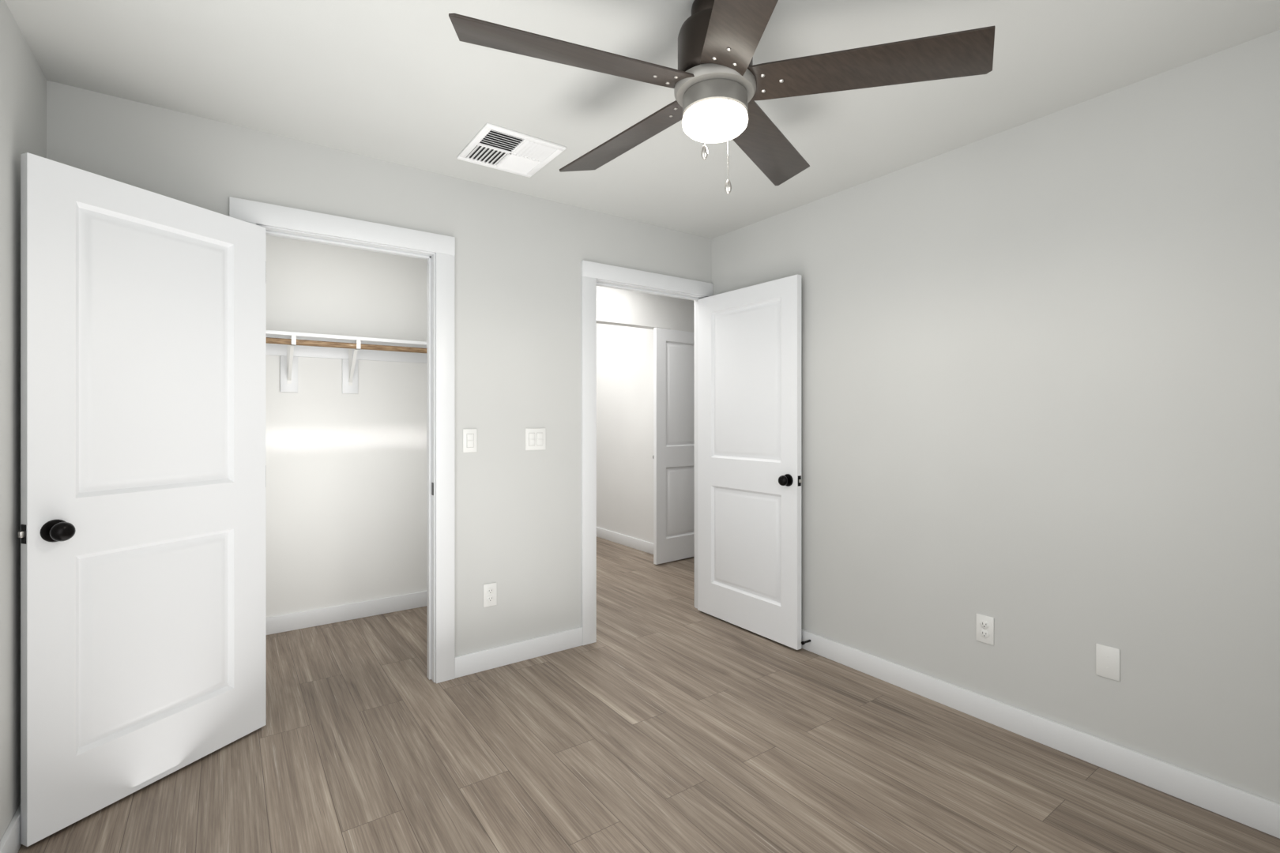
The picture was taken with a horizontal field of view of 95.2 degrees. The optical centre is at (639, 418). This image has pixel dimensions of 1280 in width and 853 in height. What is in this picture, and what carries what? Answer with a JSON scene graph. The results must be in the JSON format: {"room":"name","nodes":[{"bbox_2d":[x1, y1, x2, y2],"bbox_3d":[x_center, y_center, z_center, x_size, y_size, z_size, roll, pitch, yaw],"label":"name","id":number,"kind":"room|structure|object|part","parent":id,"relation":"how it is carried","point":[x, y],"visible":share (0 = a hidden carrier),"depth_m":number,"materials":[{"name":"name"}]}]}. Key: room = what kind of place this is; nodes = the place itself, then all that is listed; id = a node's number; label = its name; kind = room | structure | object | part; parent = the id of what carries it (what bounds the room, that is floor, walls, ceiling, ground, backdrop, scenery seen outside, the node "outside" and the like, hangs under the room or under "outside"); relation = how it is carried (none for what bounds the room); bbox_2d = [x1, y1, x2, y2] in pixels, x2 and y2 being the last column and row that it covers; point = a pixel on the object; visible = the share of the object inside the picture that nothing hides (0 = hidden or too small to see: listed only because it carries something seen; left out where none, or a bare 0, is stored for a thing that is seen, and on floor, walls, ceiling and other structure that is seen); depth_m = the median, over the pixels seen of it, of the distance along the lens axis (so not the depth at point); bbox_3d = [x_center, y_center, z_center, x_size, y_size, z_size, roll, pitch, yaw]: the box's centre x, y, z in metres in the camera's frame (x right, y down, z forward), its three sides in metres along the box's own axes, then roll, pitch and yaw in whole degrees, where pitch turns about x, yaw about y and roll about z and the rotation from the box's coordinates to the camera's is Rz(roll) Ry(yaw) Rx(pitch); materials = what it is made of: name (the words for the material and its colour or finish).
{"room":"empty bedroom","nodes":[
{"label":"empty bedroom","id":0,"kind":"room"},
{"bbox_2d":[0,0,46,841],"bbox_3d":[-1.501,0.045,1.141,0.115,2.440,4.730,0,0,-35],"label":"wall","id":1,"kind":"structure","parent":0,"point":[23,83],"depth_m":1.70,"materials":[{"name":"grey paint"}]},
{"bbox_2d":[229,196,455,683],"bbox_3d":[-1.307,0.193,2.636,0.895,2.144,0.153,0,0,-35],"label":"door frame","id":2,"kind":"structure","parent":0,"point":[438,250],"depth_m":2.80,"materials":[{"name":"white wood"}]},
{"bbox_2d":[46,80,711,657],"bbox_3d":[-0.830,0.045,2.975,3.103,2.440,0.115,0,0,-35],"label":"wall","id":3,"kind":"structure","parent":0,"point":[518,257],"depth_m":2.95,"materials":[{"name":"grey paint"}]},
{"bbox_2d":[18,152,266,847],"bbox_3d":[-1.675,0.238,2.052,0.159,2.030,0.750,0,0,21],"label":"closet door","id":4,"kind":"structure","parent":3,"relation":"in","point":[142,533],"depth_m":1.95,"materials":[{"name":"white wood"}]},
{"bbox_2d":[463,429,477,452],"bbox_3d":[-0.841,0.111,2.890,0.070,0.115,0.010,0,0,-35],"label":"switch","id":5,"kind":"object","parent":3,"relation":"attached to","point":[469,436],"visible":1,"depth_m":2.89,"materials":[{"name":"white plastic"}]},
{"bbox_2d":[483,582,496,607],"bbox_3d":[-0.757,0.893,2.950,0.070,0.115,0.009,0,0,-35],"label":"outlet","id":6,"kind":"object","parent":3,"relation":"attached to","point":[490,590],"visible":1,"depth_m":2.95,"materials":[{"name":"white plastic"}]},
{"bbox_2d":[525,428,545,450],"bbox_3d":[-0.552,0.111,3.095,0.116,0.115,0.010,0,0,-35],"label":"double switch","id":7,"kind":"object","parent":3,"relation":"attached to","point":[535,438],"visible":1,"depth_m":3.09,"materials":[{"name":"white plastic"}]},
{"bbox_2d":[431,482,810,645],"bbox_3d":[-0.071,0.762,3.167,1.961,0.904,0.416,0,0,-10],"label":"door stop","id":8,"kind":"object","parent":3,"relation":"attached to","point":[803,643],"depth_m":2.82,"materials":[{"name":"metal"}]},
{"bbox_2d":[581,260,713,645],"bbox_3d":[0.058,0.193,3.606,1.031,2.144,0.153,0,0,-35],"label":"trim","id":9,"kind":"structure","parent":3,"relation":"attached to","point":[593,274],"depth_m":3.29,"materials":[{"name":"white wood"}]},
{"bbox_2d":[697,274,801,650],"bbox_3d":[0.618,0.238,3.490,0.134,2.030,0.836,0,0,-35],"label":"entry door","id":10,"kind":"structure","parent":3,"relation":"in","point":[749,338],"depth_m":3.43,"materials":[{"name":"white wood"}]},
{"bbox_2d":[4,0,1279,239],"bbox_3d":[0.234,-1.225,3.623,5.820,0.100,6.765,0,0,-35],"label":"ceiling","id":11,"kind":"structure","parent":0,"point":[394,81],"depth_m":2.01,"materials":[{"name":"paint"}]},
{"bbox_2d":[456,123,566,177],"bbox_3d":[-0.571,-1.170,2.575,0.356,0.011,0.375,0,0,-35],"label":"ceiling vent","id":12,"kind":"object","parent":11,"relation":"in","point":[495,147],"visible":1,"depth_m":2.56,"materials":[{"name":"white metal"}]},
{"bbox_2d":[448,0,995,194],"bbox_3d":[0.172,-0.891,1.679,1.391,0.568,1.374,0,0,-35],"label":"fan","id":13,"kind":"object","parent":11,"relation":"hanging from","point":[717,84],"visible":1,"depth_m":1.57,"materials":[{"name":"brown wood"}]},
{"bbox_3d":[0.214,-0.838,1.667,0.187,0.056,0.187,0,0,-35],"label":"globe","id":14,"kind":"part","parent":13,"relation":"part of"},
{"bbox_2d":[596,286,694,543],"bbox_3d":[0.143,0.045,5.651,3.620,2.440,3.352,0,0,-35],"label":"wall","id":15,"kind":"structure","parent":0,"point":[626,320],"depth_m":5.71,"materials":[{"name":"paint"}]},
{"bbox_2d":[596,527,653,554],"bbox_3d":[0.114,1.215,5.639,3.481,0.104,3.139,0,0,-35],"label":"baseboard","id":16,"kind":"structure","parent":15,"relation":"attached to","point":[628,541],"depth_m":5.78,"materials":[{"name":"white wood"}]},
{"bbox_2d":[652,327,694,564],"bbox_3d":[0.406,0.238,5.283,0.772,2.030,0.097,0,0,-40],"label":"hall door","id":17,"kind":"structure","parent":15,"relation":"in","point":[673,457],"depth_m":5.13,"materials":[{"name":"white wood"}]},
{"bbox_2d":[17,536,1279,852],"bbox_3d":[0.234,1.315,3.623,5.820,0.100,6.765,0,0,-35],"label":"floor","id":18,"kind":"structure","parent":0,"point":[683,728],"depth_m":2.13,"materials":[{"name":"brown wood"}]},
{"bbox_2d":[265,235,426,635],"bbox_3d":[-1.580,0.045,3.248,2.202,2.440,1.204,0,0,-35],"label":"wall","id":19,"kind":"structure","parent":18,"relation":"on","point":[346,487],"depth_m":3.65,"materials":[{"name":"white paint"}]},
{"bbox_2d":[265,330,426,394],"bbox_3d":[-1.821,-0.317,3.490,2.085,0.323,0.300,0,0,-35],"label":"closet shelf","id":20,"kind":"object","parent":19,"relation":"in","point":[290,346],"depth_m":3.50,"materials":[{"name":"white wood"}]},
{"bbox_2d":[711,29,1279,804],"bbox_3d":[1.470,0.045,2.516,0.115,2.440,3.528,0,0,-35],"label":"wall","id":21,"kind":"structure","parent":0,"point":[1040,357],"depth_m":2.21,"materials":[{"name":"grey paint"}]},
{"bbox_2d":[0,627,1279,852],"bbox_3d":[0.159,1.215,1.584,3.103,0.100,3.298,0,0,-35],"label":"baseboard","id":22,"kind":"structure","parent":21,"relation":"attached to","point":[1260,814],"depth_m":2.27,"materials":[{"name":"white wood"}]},
{"bbox_2d":[975,613,993,645],"bbox_3d":[1.444,0.884,2.446,0.009,0.115,0.070,0,0,-35],"label":"outlet","id":23,"kind":"object","parent":21,"relation":"attached to","point":[984,625],"visible":1,"depth_m":2.44,"materials":[{"name":"white plastic"}]},
{"bbox_2d":[1095,643,1120,681],"bbox_3d":[1.687,0.880,2.105,0.007,0.115,0.070,0,0,-35],"label":"outlet plate","id":24,"kind":"object","parent":21,"relation":"attached to","point":[1108,659],"visible":1,"depth_m":2.10,"materials":[{"name":"white plastic"}]}
]}

